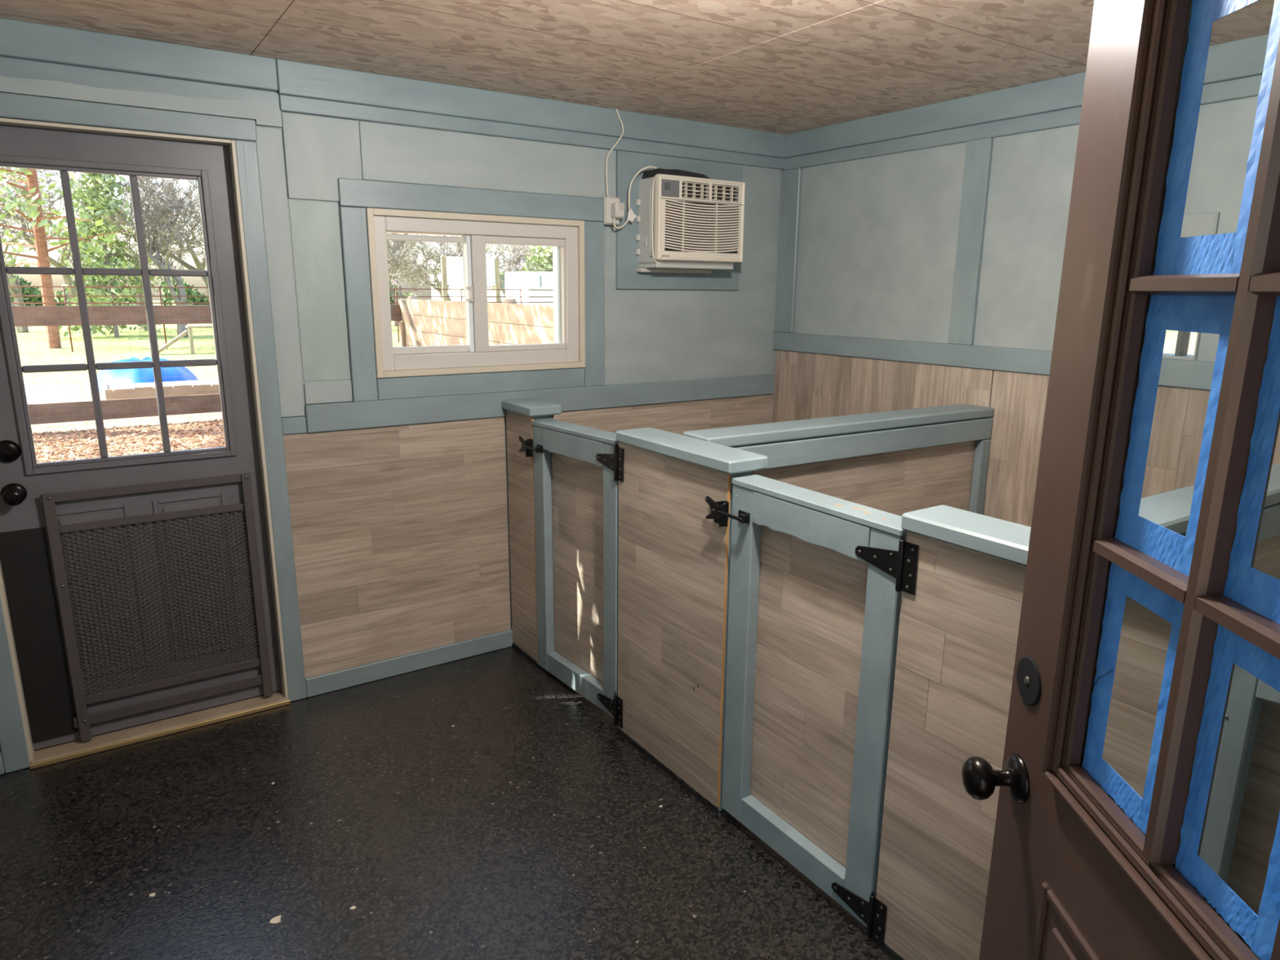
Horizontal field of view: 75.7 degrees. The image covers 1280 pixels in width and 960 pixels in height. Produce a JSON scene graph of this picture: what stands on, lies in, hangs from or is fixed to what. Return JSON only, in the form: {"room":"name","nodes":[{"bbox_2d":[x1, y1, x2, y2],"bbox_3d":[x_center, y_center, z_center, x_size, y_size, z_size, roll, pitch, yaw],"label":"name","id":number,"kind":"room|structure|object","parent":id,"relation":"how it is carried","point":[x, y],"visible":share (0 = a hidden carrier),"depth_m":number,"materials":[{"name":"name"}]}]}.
{"room":"dog kennel room","nodes":[
{"label":"dog kennel room","id":0,"kind":"room"},
{"bbox_2d":[0,75,783,751],"bbox_3d":[-0.938,-0.342,3.294,4.136,2.315,0.141,-8,16,-33],"label":"wall","id":1,"kind":"structure","parent":0,"point":[401,533],"depth_m":3.30,"materials":[{"name":"paint"}]},
{"bbox_2d":[0,751,4,774],"bbox_3d":[-2.316,0.961,2.577,0.517,0.078,0.020,-8,16,-33],"label":"baseboard","id":2,"kind":"structure","parent":1,"relation":"attached to","point":[2,766],"depth_m":2.71,"materials":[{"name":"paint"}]},
{"bbox_2d":[0,597,30,773],"bbox_3d":[-2.064,-0.034,2.515,0.069,2.049,0.020,-8,16,-33],"label":"trim","id":3,"kind":"structure","parent":1,"relation":"attached to","point":[13,745],"depth_m":2.70,"materials":[{"name":"paint"}]},
{"bbox_2d":[0,92,257,142],"bbox_3d":[-1.778,-1.105,2.456,1.170,0.067,0.022,-8,16,-33],"label":"trim","id":4,"kind":"structure","parent":1,"relation":"attached to","point":[15,106],"depth_m":2.56,"materials":[{"name":"paint"}]},
{"bbox_2d":[0,17,278,91],"bbox_3d":[-1.866,-1.268,2.349,1.548,0.099,0.034,-8,16,-33],"label":"trim","id":5,"kind":"structure","parent":1,"relation":"attached to","point":[19,39],"depth_m":2.53,"materials":[{"name":"paint"}]},
{"bbox_2d":[0,56,279,110],"bbox_3d":[-1.870,-1.190,2.377,1.553,0.066,0.014,-8,16,-33],"label":"trim","id":6,"kind":"structure","parent":1,"relation":"attached to","point":[10,67],"depth_m":2.55,"materials":[{"name":"paint"}]},
{"bbox_2d":[0,117,290,769],"bbox_3d":[-1.726,-0.095,2.796,0.819,2.047,0.156,-8,16,-33],"label":"door","id":7,"kind":"structure","parent":1,"relation":"in","point":[140,597],"depth_m":2.83,"materials":[{"name":"paint"}]},
{"bbox_2d":[235,139,306,702],"bbox_3d":[-1.333,-0.139,2.995,0.067,2.049,0.020,-8,16,-33],"label":"trim","id":8,"kind":"structure","parent":1,"relation":"attached to","point":[246,151],"depth_m":2.96,"materials":[{"name":"paint"}]},
{"bbox_2d":[281,416,306,435],"bbox_3d":[-1.270,-0.200,3.025,0.084,0.061,0.018,-8,16,-33],"label":"trim","id":9,"kind":"structure","parent":1,"relation":"attached to","point":[291,425],"depth_m":3.02,"materials":[{"name":"paint"}]},
{"bbox_2d":[339,206,377,401],"bbox_3d":[-1.047,-0.646,3.072,0.091,0.707,0.020,-8,16,-33],"label":"trim","id":10,"kind":"structure","parent":1,"relation":"attached to","point":[353,228],"depth_m":3.06,"materials":[{"name":"paint"}]},
{"bbox_2d":[305,628,513,697],"bbox_3d":[-0.310,0.672,3.896,2.416,0.078,0.020,-8,16,-33],"label":"baseboard","id":11,"kind":"structure","parent":1,"relation":"attached to","point":[384,668],"depth_m":3.44,"materials":[{"name":"paint"}]},
{"bbox_2d":[337,177,603,222],"bbox_3d":[-0.619,-1.100,3.260,1.114,0.095,0.020,-8,16,-33],"label":"trim","id":12,"kind":"structure","parent":1,"relation":"attached to","point":[355,193],"depth_m":3.21,"materials":[{"name":"paint"}]},
{"bbox_2d":[365,208,585,377],"bbox_3d":[-0.654,-0.758,3.376,0.917,0.621,0.126,-8,16,-33],"label":"window","id":13,"kind":"structure","parent":1,"relation":"in","point":[566,237],"depth_m":3.33,"materials":[{"name":"beige plastic"}]},
{"bbox_2d":[377,367,584,399],"bbox_3d":[-0.630,-0.403,3.418,0.915,0.084,0.020,-8,16,-33],"label":"trim","id":14,"kind":"structure","parent":1,"relation":"attached to","point":[424,386],"depth_m":3.38,"materials":[{"name":"paint"}]},
{"bbox_2d":[275,58,786,158],"bbox_3d":[-0.248,-1.497,3.413,2.346,0.107,0.034,-8,16,-33],"label":"trim","id":15,"kind":"structure","parent":1,"relation":"attached to","point":[295,78],"depth_m":3.21,"materials":[{"name":"paint"}]},
{"bbox_2d":[279,94,784,169],"bbox_3d":[-0.252,-1.421,3.437,2.343,0.051,0.020,-8,16,-33],"label":"trim","id":16,"kind":"structure","parent":1,"relation":"attached to","point":[291,104],"depth_m":3.25,"materials":[{"name":"paint"}]},
{"bbox_2d":[304,373,773,432],"bbox_3d":[-0.269,-0.364,3.676,2.321,0.103,0.022,-8,16,-33],"label":"trim","id":17,"kind":"structure","parent":1,"relation":"attached to","point":[324,417],"depth_m":3.47,"materials":[{"name":"paint"}]},
{"bbox_2d":[583,221,604,386],"bbox_3d":[-0.203,-0.768,3.626,0.104,0.707,0.020,-8,16,-33],"label":"trim","id":18,"kind":"structure","parent":1,"relation":"attached to","point":[594,231],"depth_m":3.62,"materials":[{"name":"paint"}]},
{"bbox_2d":[603,196,619,225],"bbox_3d":[-0.123,-1.162,3.560,0.073,0.114,0.026,-8,16,-33],"label":"electrical outlet","id":19,"kind":"object","parent":1,"relation":"attached to","point":[607,220],"visible":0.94,"depth_m":3.54,"materials":[{"name":"grey plastic"}]},
{"bbox_2d":[605,108,623,197],"bbox_3d":[-0.106,-1.389,3.509,0.081,0.358,0.017,-4,14,-18],"label":"cable","id":20,"kind":"object","parent":1,"relation":"attached to","point":[616,109],"visible":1,"depth_m":3.50,"materials":[{"name":"beige plastic"}]},
{"bbox_2d":[611,165,745,273],"bbox_3d":[0.135,-1.166,3.725,0.639,0.443,0.286,-8,16,-33],"label":"air conditioner","id":21,"kind":"object","parent":1,"relation":"attached to","point":[689,222],"visible":1,"depth_m":3.64,"materials":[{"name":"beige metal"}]},
{"bbox_2d":[681,182,708,199],"bbox_3d":[0.237,-1.268,3.617,0.152,0.070,0.031,-8,16,-33],"label":"vent","id":22,"kind":"object","parent":21,"relation":"attached to","point":[690,190],"depth_m":3.62,"materials":[{"name":"beige plastic"}]},
{"bbox_2d":[664,200,738,253],"bbox_3d":[0.273,-1.118,3.680,0.428,0.236,0.004,-8,16,-33],"label":"grille","id":23,"kind":"object","parent":21,"relation":"attached to","point":[691,226],"depth_m":3.67,"materials":[{"name":"grey plastic"}]},
{"bbox_2d":[707,184,738,202],"bbox_3d":[0.377,-1.289,3.709,0.158,0.070,0.031,-8,16,-33],"label":"vent","id":24,"kind":"object","parent":21,"relation":"attached to","point":[716,193],"depth_m":3.71,"materials":[{"name":"beige plastic"}]},
{"bbox_2d":[616,150,742,289],"bbox_3d":[0.191,-1.177,3.804,0.707,0.581,0.016,-8,16,-33],"label":"trim","id":25,"kind":"structure","parent":1,"relation":"attached to","point":[628,163],"depth_m":3.70,"materials":[{"name":"paint"}]},
{"bbox_2d":[0,646,893,959],"bbox_3d":[0.001,1.161,2.195,4.136,0.100,3.540,-8,16,-33],"label":"floor","id":26,"kind":"structure","parent":0,"point":[526,827],"depth_m":2.38,"materials":[{"name":"rubber"}]},
{"bbox_2d":[149,893,155,897],"bbox_3d":[-1.292,1.100,2.184,0.014,0.002,0.014,-8,16,-33],"label":"chip","id":27,"kind":"object","parent":26,"relation":"on","point":[152,895],"visible":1,"depth_m":2.18,"materials":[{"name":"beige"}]},
{"bbox_2d":[269,915,280,924],"bbox_3d":[-0.929,1.123,2.100,0.030,0.002,0.025,-8,16,-33],"label":"chip","id":28,"kind":"object","parent":26,"relation":"on","point":[275,920],"visible":1,"depth_m":2.10,"materials":[{"name":"beige"}]},
{"bbox_2d":[502,397,1171,959],"bbox_3d":[0.213,0.457,2.539,0.157,1.118,2.669,-8,16,-33],"label":"wall","id":29,"kind":"structure","parent":26,"relation":"on","point":[957,633],"depth_m":1.91,"materials":[{"name":"paint"}]},
{"bbox_2d":[524,418,623,728],"bbox_3d":[-0.227,0.327,3.146,0.120,1.070,0.690,-8,16,-33],"label":"gate","id":30,"kind":"object","parent":29,"relation":"attached to","point":[579,469],"visible":0.93,"depth_m":3.16,"materials":[{"name":"paint"}]},
{"bbox_2d":[716,474,919,946],"bbox_3d":[0.442,0.563,2.180,0.120,1.058,0.655,-8,16,-33],"label":"gate","id":31,"kind":"object","parent":29,"relation":"attached to","point":[818,580],"visible":0.92,"depth_m":2.16,"materials":[{"name":"paint"}]},
{"bbox_2d":[1138,462,1279,579],"bbox_3d":[1.426,0.564,2.136,1.428,1.110,0.144,-8,16,-33],"label":"wall","id":32,"kind":"structure","parent":26,"relation":"on","point":[1171,510],"depth_m":2.00,"materials":[{"name":"paint"}]},
{"bbox_2d":[0,0,1274,134],"bbox_3d":[0.021,-1.240,1.637,4.136,0.200,3.540,-8,16,-33],"label":"ceiling","id":33,"kind":"structure","parent":0,"point":[784,67],"depth_m":2.53,"materials":[{"name":"brown wood"}]},
{"bbox_2d":[683,403,993,515],"bbox_3d":[0.760,0.327,3.098,1.429,1.126,0.144,-8,15,-31],"label":"wall","id":34,"kind":"structure","parent":0,"point":[899,462],"depth_m":3.04,"materials":[{"name":"paint"}]},
{"bbox_2d":[772,96,1279,527],"bbox_3d":[1.706,-0.243,2.966,0.130,2.315,3.420,-8,16,-33],"label":"wall","id":35,"kind":"structure","parent":0,"point":[877,239],"depth_m":3.34,"materials":[{"name":"paint"}]},
{"bbox_2d":[774,168,802,333],"bbox_3d":[0.740,-1.137,4.122,0.020,0.786,0.129,-8,16,-33],"label":"trim","id":36,"kind":"structure","parent":35,"relation":"attached to","point":[791,180],"depth_m":4.11,"materials":[{"name":"paint"}]},
{"bbox_2d":[948,137,993,345],"bbox_3d":[1.316,-0.939,3.287,0.020,0.786,0.108,-8,16,-33],"label":"trim","id":37,"kind":"structure","parent":35,"relation":"attached to","point":[978,157],"depth_m":3.27,"materials":[{"name":"paint"}]},
{"bbox_2d":[773,332,1214,390],"bbox_3d":[1.620,-0.406,2.941,0.022,0.090,3.299,-8,16,-33],"label":"trim","id":38,"kind":"structure","parent":35,"relation":"attached to","point":[1181,373],"depth_m":3.38,"materials":[{"name":"paint"}]},
{"bbox_2d":[784,74,1262,170],"bbox_3d":[1.633,-1.241,2.739,0.020,0.056,3.280,-8,16,-33],"label":"trim","id":39,"kind":"structure","parent":35,"relation":"attached to","point":[1248,86],"depth_m":3.17,"materials":[{"name":"paint"}]},
{"bbox_2d":[784,33,1268,157],"bbox_3d":[1.632,-1.318,2.711,0.034,0.107,3.266,-8,16,-33],"label":"trim","id":40,"kind":"structure","parent":35,"relation":"attached to","point":[1245,57],"depth_m":3.14,"materials":[{"name":"paint"}]},
{"bbox_2d":[1162,212,1220,359],"bbox_3d":[1.732,-0.657,2.816,0.112,0.459,0.412,-8,16,-33],"label":"window","id":41,"kind":"structure","parent":35,"relation":"in","point":[1197,224],"depth_m":2.64,"materials":[{"name":"paint"}]},
{"bbox_3d":[0.915,0.321,0.509,4.016,2.315,0.120,-8,16,-33],"label":"wall","id":42,"kind":"structure","parent":0,"visible":0},
{"bbox_2d":[961,0,1279,959],"bbox_3d":[0.517,0.395,0.768,0.128,2.023,0.832,0,13,0],"label":"door","id":43,"kind":"structure","parent":42,"relation":"in","point":[1083,866],"depth_m":0.89,"materials":[{"name":"brown paint"}]},
{"bbox_3d":[1.290,0.825,0.992,0.144,1.118,0.043,-8,16,-33],"label":"wall","id":44,"kind":"structure","parent":0,"visible":0},
{"bbox_2d":[1199,663,1279,915],"bbox_3d":[1.105,0.776,1.245,0.091,1.038,0.576,-8,16,-33],"label":"window pane","id":45,"kind":"object","parent":44,"relation":"attached to","point":[1241,824],"visible":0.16,"depth_m":1.33,"materials":[{"name":"glass"}]},
{"label":"outside","id":46,"kind":"structure","parent":0,"visible":0},
{"bbox_2d":[15,300,1197,463],"bbox_3d":[-8.960,-1.990,15.876,120.000,0.400,150.000,-8,16,-33],"label":"ground","id":47,"kind":"structure","parent":46,"point":[1171,338],"depth_m":17.49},
{"bbox_2d":[0,182,50,332],"bbox_3d":[-20.908,-7.490,25.430,5.490,5.846,3.451,3,13,12],"label":"bare tree","id":48,"kind":"object","parent":47,"relation":"on","point":[14,291],"visible":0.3,"depth_m":26.11,"materials":[{"name":"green plant"}]},
{"bbox_2d":[0,166,68,251],"bbox_3d":[-18.201,-6.739,23.142,3.616,5.445,4.143,-8,16,-33],"label":"bare tree","id":49,"kind":"object","parent":47,"relation":"on","point":[2,185],"visible":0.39,"depth_m":23.16,"materials":[{"name":"green plant"}]},
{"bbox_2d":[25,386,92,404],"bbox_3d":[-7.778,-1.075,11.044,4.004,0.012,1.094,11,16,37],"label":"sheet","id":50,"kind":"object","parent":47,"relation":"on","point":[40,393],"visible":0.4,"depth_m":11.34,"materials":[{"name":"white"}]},
{"bbox_2d":[0,167,133,348],"bbox_3d":[-14.429,-8.867,18.718,4.482,11.623,4.501,-8,16,-33],"label":"pine tree","id":51,"kind":"object","parent":47,"relation":"on","point":[39,224],"visible":0.41,"depth_m":19.42,"materials":[{"name":"green plant"}]},
{"bbox_2d":[6,273,136,306],"bbox_3d":[-24.630,-8.077,36.161,5.493,2.365,4.055,-8,16,-33],"label":"bush","id":52,"kind":"object","parent":47,"relation":"on","point":[25,291],"visible":0.17,"depth_m":34.89,"materials":[{"name":"green plant"}]},
{"bbox_2d":[0,166,151,305],"bbox_3d":[-19.404,-8.464,28.788,3.810,6.232,6.631,-1,13,-6],"label":"bare tree","id":53,"kind":"object","parent":47,"relation":"on","point":[68,280],"visible":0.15,"depth_m":28.02,"materials":[{"name":"green plant"}]},
{"bbox_2d":[39,172,174,337],"bbox_3d":[-15.630,-6.925,23.941,3.455,6.045,3.079,-1,13,-7],"label":"cedar tree","id":54,"kind":"object","parent":47,"relation":"on","point":[94,196],"visible":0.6,"depth_m":23.60,"materials":[{"name":"green plant"}]},
{"bbox_2d":[31,418,225,462],"bbox_3d":[-4.678,-0.293,7.802,3.175,0.053,3.200,-8,16,-33],"label":"mulch","id":55,"kind":"object","parent":47,"relation":"on","point":[91,448],"visible":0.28,"depth_m":8.18,"materials":[{"name":"brown wood"}]},
{"bbox_2d":[84,175,204,337],"bbox_3d":[-14.790,-6.752,24.408,3.176,4.965,4.470,-8,16,-33],"label":"bare tree","id":56,"kind":"object","parent":47,"relation":"on","point":[156,213],"visible":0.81,"depth_m":24.38,"materials":[{"name":"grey plant"}]},
{"bbox_2d":[97,356,198,391],"bbox_3d":[-7.800,-1.721,13.005,1.471,0.395,2.815,-8,16,-33],"label":"tarp","id":57,"kind":"object","parent":47,"relation":"on","point":[117,375],"visible":0.54,"depth_m":12.28,"materials":[{"name":"blue plastic"}]},
{"bbox_2d":[102,379,219,399],"bbox_3d":[-5.250,-1.252,11.245,3.470,0.320,1.100,-8,16,-33],"label":"raised bed","id":58,"kind":"object","parent":47,"relation":"on","point":[119,388],"visible":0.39,"depth_m":10.31,"materials":[{"name":"brown wood"}]},
{"bbox_2d":[115,176,210,305],"bbox_3d":[-13.901,-7.728,27.066,3.463,5.665,6.028,7,15,27],"label":"bare tree","id":59,"kind":"object","parent":47,"relation":"on","point":[201,265],"visible":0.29,"depth_m":26.07,"materials":[{"name":"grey plant"}]},
{"bbox_2d":[120,176,204,330],"bbox_3d":[-15.421,-7.755,27.608,3.072,5.450,4.597,-5,14,-23],"label":"bare tree","id":60,"kind":"object","parent":47,"relation":"on","point":[140,300],"visible":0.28,"depth_m":27.10,"materials":[{"name":"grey plant"}]},
{"bbox_2d":[150,324,213,355],"bbox_3d":[-10.290,-3.172,18.640,1.410,0.630,0.400,-8,16,-33],"label":"railing","id":61,"kind":"object","parent":47,"relation":"on","point":[183,334],"visible":0.52,"depth_m":18.53,"materials":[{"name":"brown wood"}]},
{"bbox_2d":[159,278,209,305],"bbox_3d":[-19.516,-8.530,38.923,5.485,1.981,4.148,-8,16,-33],"label":"bush","id":62,"kind":"object","parent":47,"relation":"on","point":[166,292],"visible":0.09,"depth_m":37.82,"materials":[{"name":"green plant"}]},
{"bbox_2d":[12,304,402,429],"bbox_3d":[-7.839,-0.975,7.570,11.552,1.400,0.165,-8,16,-33],"label":"wire fence","id":63,"kind":"object","parent":47,"relation":"on","point":[47,315],"visible":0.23,"depth_m":8.92,"materials":[{"name":"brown wood"}]},
{"bbox_2d":[8,285,553,351],"bbox_3d":[-10.914,-3.986,20.244,30.000,1.480,0.035,-8,16,-33],"label":"fence","id":64,"kind":"object","parent":47,"relation":"on","point":[160,295],"visible":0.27,"depth_m":19.83,"materials":[{"name":"red wood"}]},
{"bbox_2d":[386,232,418,325],"bbox_3d":[-10.212,-8.406,33.180,2.531,4.287,4.026,-2,13,-10],"label":"bare tree","id":65,"kind":"object","parent":47,"relation":"on","point":[394,281],"visible":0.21,"depth_m":32.91,"materials":[{"name":"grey plant"}]},
{"bbox_2d":[389,280,417,304],"bbox_3d":[-14.281,-9.296,41.788,5.493,2.365,4.055,-8,16,-33],"label":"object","id":66,"kind":"object","parent":47,"relation":"on","point":[403,295],"visible":0.03,"depth_m":42.03,"materials":[{"name":"green plant"}]},
{"bbox_2d":[386,232,433,287],"bbox_3d":[-8.243,-6.918,28.337,2.028,3.597,3.034,3,13,9],"label":"bare tree","id":67,"kind":"object","parent":47,"relation":"on","point":[394,273],"visible":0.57,"depth_m":28.12,"materials":[{"name":"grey plant"}]},
{"bbox_2d":[410,234,462,300],"bbox_3d":[-7.830,-8.477,34.195,3.205,3.993,2.439,-8,16,-33],"label":"bare tree","id":68,"kind":"object","parent":47,"relation":"on","point":[442,244],"visible":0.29,"depth_m":33.87,"materials":[{"name":"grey plant"}]},
{"bbox_2d":[395,234,501,301],"bbox_3d":[-7.071,-7.584,30.934,3.925,3.737,2.393,-8,16,-33],"label":"bare tree","id":69,"kind":"object","parent":47,"relation":"on","point":[437,255],"visible":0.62,"depth_m":30.71,"materials":[{"name":"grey plant"}]},
{"bbox_2d":[440,256,500,302],"bbox_3d":[-5.136,-5.558,25.166,1.850,2.410,0.100,-8,16,-33],"label":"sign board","id":70,"kind":"object","parent":47,"relation":"on","point":[451,270],"visible":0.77,"depth_m":24.74,"materials":[{"name":"white wood"}]},
{"bbox_2d":[397,296,555,346],"bbox_3d":[-1.035,-0.990,7.840,0.238,1.420,6.995,-8,16,-33],"label":"fence","id":71,"kind":"object","parent":47,"relation":"on","point":[509,322],"visible":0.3,"depth_m":8.90,"materials":[{"name":"brown wood"}]},
{"bbox_2d":[422,250,547,302],"bbox_3d":[-9.141,-12.360,51.564,6.700,3.650,7.800,-8,16,-33],"label":"house","id":72,"kind":"structure","parent":47,"relation":"on","point":[434,292],"depth_m":49.87,"materials":[{"name":"white"}]},
{"bbox_2d":[442,243,534,302],"bbox_3d":[-7.278,-10.488,40.684,5.305,4.985,3.048,2,13,4],"label":"bare tree","id":73,"kind":"object","parent":47,"relation":"on","point":[486,245],"visible":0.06,"depth_m":40.51,"materials":[{"name":"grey plant"}]},
{"bbox_2d":[488,244,542,298],"bbox_3d":[-5.225,-7.930,32.722,2.151,3.644,3.422,6,14,22],"label":"bare tree","id":74,"kind":"object","parent":47,"relation":"on","point":[518,260],"visible":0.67,"depth_m":32.55,"materials":[{"name":"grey plant"}]},
{"bbox_2d":[504,271,553,305],"bbox_3d":[-3.140,-6.767,31.143,3.350,2.085,2.015,-8,16,-33],"label":"trailer","id":75,"kind":"object","parent":47,"relation":"on","point":[528,280],"visible":0.14,"depth_m":29.69,"materials":[{"name":"white"}]},
{"bbox_2d":[511,245,554,271],"bbox_3d":[-3.816,-9.614,34.048,3.543,7.000,4.012,7,15,26],"label":"cedar tree","id":76,"kind":"object","parent":47,"relation":"on","point":[538,260],"visible":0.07,"depth_m":33.94,"materials":[{"name":"green plant"}]},
{"bbox_2d":[518,245,551,271],"bbox_3d":[-3.788,-9.012,36.638,3.371,3.996,2.253,-3,13,-13],"label":"bare tree","id":77,"kind":"object","parent":47,"relation":"on","point":[531,246],"visible":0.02,"depth_m":36.17,"materials":[{"name":"green plant"}]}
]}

